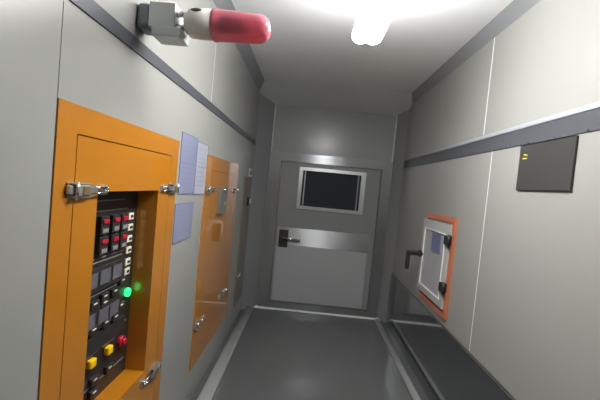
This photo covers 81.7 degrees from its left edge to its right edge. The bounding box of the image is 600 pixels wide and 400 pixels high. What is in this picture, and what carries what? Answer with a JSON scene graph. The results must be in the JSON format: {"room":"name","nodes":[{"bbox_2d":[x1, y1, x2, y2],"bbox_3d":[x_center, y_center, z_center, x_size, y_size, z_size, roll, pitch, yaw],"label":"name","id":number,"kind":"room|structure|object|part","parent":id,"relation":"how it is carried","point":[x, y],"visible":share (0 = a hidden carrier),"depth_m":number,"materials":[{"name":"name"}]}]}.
{"room":"electrical room","nodes":[
{"label":"electrical room","id":0,"kind":"room"},
{"bbox_2d":[0,0,259,399],"bbox_3d":[-0.737,0.073,1.511,0.161,2.698,5.577,5,2,1],"label":"wall","id":1,"kind":"structure","parent":0,"point":[50,50],"depth_m":1.03,"materials":[{"name":"grey paint"}]},
{"bbox_2d":[37,98,179,399],"bbox_3d":[-0.729,0.419,1.368,0.127,1.421,0.854,5,2,1],"label":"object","id":2,"kind":"object","parent":1,"relation":"attached to","point":[114,187],"visible":1,"depth_m":1.31,"materials":[{"name":"orange metal"}]},
{"bbox_3d":[-0.635,-0.028,1.037,0.011,0.052,0.105,5,2,1],"label":"lever","id":3,"kind":"part","parent":2,"relation":"part of","materials":[{"name":"silver metal"}]},
{"bbox_2d":[87,385,98,399],"bbox_3d":[-0.805,0.751,1.349,0.018,0.032,0.050,5,2,1],"label":"switch","id":4,"kind":"object","parent":2,"relation":"attached to","point":[92,392],"depth_m":1.34,"materials":[{"name":"black plastic"}]},
{"bbox_2d":[88,373,98,387],"bbox_3d":[-0.800,0.701,1.347,0.018,0.032,0.050,5,2,1],"label":"switch","id":5,"kind":"object","parent":2,"relation":"attached to","point":[93,378],"depth_m":1.34,"materials":[{"name":"black plastic"}]},
{"bbox_2d":[88,324,98,336],"bbox_3d":[-0.781,0.493,1.309,0.018,0.032,0.050,5,2,1],"label":"switch","id":6,"kind":"object","parent":2,"relation":"attached to","point":[93,329],"depth_m":1.30,"materials":[{"name":"black plastic"}]},
{"bbox_2d":[89,299,99,310],"bbox_3d":[-0.772,0.394,1.300,0.018,0.032,0.050,5,2,1],"label":"switch","id":7,"kind":"object","parent":2,"relation":"attached to","point":[94,303],"depth_m":1.30,"materials":[{"name":"black plastic"}]},
{"bbox_2d":[99,299,108,308],"bbox_3d":[-0.772,0.406,1.366,0.018,0.032,0.050,5,2,1],"label":"switch","id":8,"kind":"object","parent":2,"relation":"attached to","point":[104,303],"depth_m":1.36,"materials":[{"name":"black plastic"}]},
{"bbox_2d":[99,291,109,301],"bbox_3d":[-0.770,0.381,1.365,0.018,0.032,0.050,5,2,1],"label":"switch","id":9,"kind":"object","parent":2,"relation":"attached to","point":[103,295],"depth_m":1.36,"materials":[{"name":"black plastic"}]},
{"bbox_2d":[100,318,109,328],"bbox_3d":[-0.780,0.493,1.389,0.018,0.032,0.050,5,2,1],"label":"switch","id":10,"kind":"object","parent":2,"relation":"attached to","point":[105,322],"depth_m":1.38,"materials":[{"name":"black plastic"}]},
{"bbox_3d":[-0.790,0.550,1.371,0.010,0.070,0.340,5,2,1],"label":"module rail","id":11,"kind":"part","parent":2,"relation":"part of","materials":[{"name":"black metal"}]},
{"bbox_2d":[103,362,113,374],"bbox_3d":[-0.798,0.702,1.447,0.018,0.032,0.050,5,2,1],"label":"switch","id":12,"kind":"object","parent":2,"relation":"attached to","point":[107,366],"depth_m":1.43,"materials":[{"name":"black plastic"}]},
{"bbox_3d":[-0.782,0.373,1.365,0.012,0.864,0.476,5,2,1],"label":"control panel","id":13,"kind":"part","parent":2,"relation":"part of","materials":[{"name":"grey plastic"}]},
{"bbox_2d":[109,286,118,296],"bbox_3d":[-0.768,0.379,1.435,0.018,0.032,0.050,5,2,1],"label":"switch","id":14,"kind":"object","parent":2,"relation":"attached to","point":[114,290],"depth_m":1.43,"materials":[{"name":"black plastic"}]},
{"bbox_2d":[110,312,119,322],"bbox_3d":[-0.778,0.492,1.459,0.018,0.032,0.050,5,2,1],"label":"switch","id":15,"kind":"object","parent":2,"relation":"attached to","point":[114,318],"depth_m":1.45,"materials":[{"name":"black plastic"}]},
{"bbox_3d":[-0.700,0.392,1.366,0.025,1.193,0.684,5,2,1],"label":"door","id":16,"kind":"part","parent":2,"relation":"part of","materials":[{"name":"orange metal"}]},
{"bbox_3d":[-0.783,0.623,1.529,0.030,0.048,0.048,5,2,1],"label":"stop knob","id":17,"kind":"part","parent":2,"relation":"part of","materials":[{"name":"red plastic"}]},
{"bbox_2d":[118,300,124,310],"bbox_3d":[-0.774,0.456,1.498,0.018,0.032,0.050,5,2,1],"label":"switch","id":18,"kind":"object","parent":2,"relation":"attached to","point":[121,303],"depth_m":1.49,"materials":[{"name":"black plastic"}]},
{"bbox_2d":[117,276,126,285],"bbox_3d":[-0.764,0.347,1.488,0.018,0.032,0.050,5,2,1],"label":"switch","id":19,"kind":"object","parent":2,"relation":"attached to","point":[121,279],"depth_m":1.47,"materials":[{"name":"black plastic"}]},
{"bbox_2d":[124,288,130,296],"bbox_3d":[-0.770,0.411,1.548,0.016,0.038,0.038,5,2,1],"label":"lamp","id":20,"kind":"object","parent":2,"relation":"attached to","point":[127,291],"depth_m":1.54,"materials":[{"name":"green plastic"}]},
{"bbox_3d":[-0.703,0.837,1.697,0.011,0.052,0.100,5,2,1],"label":"lever","id":21,"kind":"part","parent":2,"relation":"part of","materials":[{"name":"silver metal"}]},
{"bbox_3d":[-0.618,-0.057,1.707,0.011,0.052,0.100,5,2,1],"label":"lever","id":22,"kind":"part","parent":2,"relation":"part of","materials":[{"name":"silver metal"}]},
{"bbox_2d":[69,0,255,144],"bbox_3d":[-0.596,-0.572,1.404,0.008,0.050,5.417,5,2,1],"label":"trim","id":23,"kind":"structure","parent":1,"relation":"attached to","point":[91,8],"depth_m":1.32,"materials":[{"name":"grey metal"}]},
{"bbox_2d":[172,202,193,244],"bbox_3d":[-0.651,0.121,1.937,0.004,0.213,0.280,5,2,1],"label":"sheet","id":24,"kind":"object","parent":1,"relation":"attached to","point":[183,213],"visible":1,"depth_m":1.92,"materials":[{"name":"paper"}]},
{"bbox_2d":[178,131,197,193],"bbox_3d":[-0.621,-0.197,1.928,0.004,0.328,0.253,5,2,1],"label":"sheet","id":25,"kind":"object","parent":1,"relation":"attached to","point":[189,143],"visible":0.95,"depth_m":1.91,"materials":[{"name":"white paper"}]},
{"bbox_2d":[193,141,208,194],"bbox_3d":[-0.616,-0.193,2.165,0.004,0.318,0.222,5,2,1],"label":"sheet","id":26,"kind":"object","parent":1,"relation":"attached to","point":[202,151],"visible":1,"depth_m":2.15,"materials":[{"name":"white paper"}]},
{"bbox_2d":[137,1,270,46],"bbox_3d":[-0.349,-0.640,1.276,0.485,0.126,0.114,5,2,1],"label":"beacon","id":27,"kind":"object","parent":1,"relation":"attached to","point":[166,22],"visible":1,"depth_m":1.24,"materials":[{"name":"red plastic"}]},
{"bbox_2d":[189,154,238,371],"bbox_3d":[-0.637,0.408,2.789,0.050,1.450,1.010,5,2,1],"label":"upper cabinet","id":28,"kind":"object","parent":1,"relation":"attached to","point":[221,190],"visible":1,"depth_m":2.62,"materials":[{"name":"orange metal"}]},
{"bbox_3d":[-0.657,0.402,2.784,0.008,1.246,0.746,5,2,1],"label":"door","id":29,"kind":"part","parent":28,"relation":"part of","materials":[{"name":"orange metal"}]},
{"bbox_3d":[-0.603,0.001,2.698,0.027,0.205,0.200,5,2,1],"label":"grey plate","id":30,"kind":"part","parent":28,"relation":"part of","materials":[{"name":"metal"}]},
{"bbox_2d":[213,0,263,90],"bbox_3d":[-0.499,-1.216,1.458,0.072,0.085,5.577,5,2,1],"label":"trim","id":31,"kind":"structure","parent":1,"relation":"attached to","point":[245,50],"depth_m":3.07,"materials":[{"name":"metal"}]},
{"bbox_2d":[233,176,251,307],"bbox_3d":[-0.626,0.442,3.876,0.030,1.400,0.480,5,2,1],"label":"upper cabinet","id":32,"kind":"object","parent":1,"relation":"attached to","point":[246,197],"visible":1,"depth_m":3.83,"materials":[{"name":"metal"}]},
{"bbox_2d":[191,308,428,399],"bbox_3d":[0.096,1.557,1.545,2.099,0.100,5.897,5,2,1],"label":"floor","id":33,"kind":"structure","parent":0,"point":[278,354],"depth_m":3.10,"materials":[{"name":"metal"}]},
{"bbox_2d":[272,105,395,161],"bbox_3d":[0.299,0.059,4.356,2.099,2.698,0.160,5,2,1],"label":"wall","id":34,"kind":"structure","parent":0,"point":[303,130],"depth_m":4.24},
{"bbox_2d":[197,306,253,399],"bbox_3d":[-0.684,1.418,1.549,0.090,0.030,5.557,5,2,1],"label":"baseboard","id":35,"kind":"structure","parent":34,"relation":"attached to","point":[210,387],"depth_m":2.95,"materials":[{"name":"metal"}]},
{"bbox_2d":[240,94,275,309],"bbox_3d":[-0.500,-0.001,4.214,0.182,2.678,0.160,5,2,1],"label":"trim","id":36,"kind":"structure","parent":34,"relation":"attached to","point":[266,108],"depth_m":4.21,"materials":[{"name":"grey metal"}]},
{"bbox_2d":[254,305,378,319],"bbox_3d":[0.205,1.399,4.302,1.550,0.020,0.049,5,2,1],"label":"trim","id":37,"kind":"structure","parent":34,"relation":"attached to","point":[256,306],"depth_m":4.28,"materials":[{"name":"grey metal"}]},
{"bbox_2d":[257,151,392,317],"bbox_3d":[0.294,0.439,4.248,1.482,1.950,0.084,5,2,1],"label":"door","id":38,"kind":"structure","parent":34,"relation":"in","point":[326,216],"depth_m":4.27,"materials":[{"name":"metal"}]},
{"bbox_3d":[-0.206,0.473,4.281,0.113,0.215,0.010,5,2,1],"label":"lock plate","id":39,"kind":"part","parent":38,"relation":"part of","materials":[{"name":"brown metal"}]},
{"bbox_3d":[-0.106,0.476,4.245,0.222,0.032,0.056,5,2,1],"label":"lever handle","id":40,"kind":"part","parent":38,"relation":"part of","materials":[{"name":"silver metal"}]},
{"bbox_3d":[0.233,0.947,4.294,1.120,0.699,0.004,5,2,1],"label":"panel","id":41,"kind":"part","parent":38,"relation":"part of","materials":[{"name":"grey metal"}]},
{"bbox_3d":[0.285,0.487,4.276,1.147,0.220,0.004,5,2,1],"label":"push plate","id":42,"kind":"part","parent":38,"relation":"part of","materials":[{"name":"metal"}]},
{"bbox_3d":[0.376,-0.115,4.262,0.717,0.438,0.004,5,2,1],"label":"pane","id":43,"kind":"part","parent":38,"relation":"part of","materials":[{"name":"black glass"}]},
{"bbox_2d":[260,80,411,114],"bbox_3d":[0.411,-1.185,4.047,1.779,0.178,0.360,5,2,1],"label":"trim","id":44,"kind":"structure","parent":34,"relation":"attached to","point":[278,92],"depth_m":4.03,"materials":[{"name":"grey metal"}]},
{"bbox_2d":[376,109,409,322],"bbox_3d":[1.123,0.153,4.194,0.114,2.678,0.130,5,2,1],"label":"trim","id":45,"kind":"structure","parent":34,"relation":"attached to","point":[403,118],"depth_m":4.19,"materials":[{"name":"grey metal"}]},
{"bbox_2d":[374,319,420,399],"bbox_3d":[0.868,1.570,1.516,0.050,0.020,5.557,5,2,1],"label":"baseboard","id":46,"kind":"structure","parent":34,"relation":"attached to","point":[411,388],"depth_m":3.17,"materials":[{"name":"metal"}]},
{"bbox_2d":[232,0,512,92],"bbox_3d":[0.359,-1.227,1.436,2.099,0.100,5.897,5,2,1],"label":"ceiling","id":47,"kind":"structure","parent":0,"point":[310,41],"depth_m":2.64,"materials":[{"name":"white paint"}]},
{"bbox_2d":[352,0,400,44],"bbox_3d":[0.376,-1.020,1.540,0.170,0.316,0.870,5,2,1],"label":"ceiling light","id":48,"kind":"object","parent":47,"relation":"hanging from","point":[374,17],"visible":1,"depth_m":1.69,"materials":[{"name":"white plastic"}]},
{"bbox_2d":[352,0,382,43],"bbox_3d":[0.330,-0.904,1.545,0.100,0.076,0.870,5,2,1],"label":"diffuser","id":49,"kind":"object","parent":48,"relation":"attached to","point":[369,19],"depth_m":1.70,"materials":[{"name":"white plastic"}]},
{"bbox_2d":[393,0,599,399],"bbox_3d":[1.192,0.257,1.470,0.161,2.698,5.577,5,2,1],"label":"wall","id":50,"kind":"structure","parent":0,"point":[524,299],"depth_m":1.81,"materials":[{"name":"grey paint"}]},
{"bbox_2d":[405,212,457,319],"bbox_3d":[1.033,0.489,2.835,0.172,0.750,0.620,5,2,1],"label":"hatch","id":51,"kind":"object","parent":50,"relation":"attached to","point":[436,254],"visible":1,"depth_m":2.76,"materials":[{"name":"grey metal"},{"name":"black plastic"},{"name":"white enamel"}]},
{"bbox_3d":[1.017,0.532,3.107,0.138,0.180,0.060,5,2,1],"label":"handle","id":52,"kind":"part","parent":51,"relation":"part of","materials":[{"name":"black plastic"}]},
{"bbox_3d":[1.092,0.499,2.856,0.004,0.490,0.445,5,2,1],"label":"pane","id":53,"kind":"part","parent":51,"relation":"part of","materials":[{"name":"glass"}]},
{"bbox_3d":[1.103,0.488,2.857,0.034,0.632,0.572,5,2,1],"label":"hatch door","id":54,"kind":"part","parent":51,"relation":"part of","materials":[{"name":"metal"}]},
{"bbox_2d":[386,273,514,399],"bbox_3d":[1.008,1.288,1.452,0.018,0.614,5.457,5,2,1],"label":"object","id":55,"kind":"structure","parent":50,"relation":"attached to","point":[444,368],"depth_m":2.66,"materials":[{"name":"metal"}]},
{"bbox_2d":[412,0,540,103],"bbox_3d":[1.207,-1.057,1.421,0.058,0.078,5.577,5,2,1],"label":"trim","id":56,"kind":"structure","parent":50,"relation":"attached to","point":[515,9],"depth_m":2.38,"materials":[{"name":"metal"}]},
{"bbox_2d":[403,101,599,167],"bbox_3d":[1.160,-0.316,1.384,0.013,0.089,5.447,5,2,1],"label":"trim","id":57,"kind":"structure","parent":50,"relation":"attached to","point":[587,121],"depth_m":1.80,"materials":[{"name":"grey metal"}]},
{"bbox_2d":[516,135,578,190],"bbox_3d":[1.148,-0.162,1.635,0.014,0.234,0.380,5,2,1],"label":"plate","id":58,"kind":"object","parent":50,"relation":"attached to","point":[548,165],"visible":1,"depth_m":1.59,"materials":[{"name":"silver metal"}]}
]}

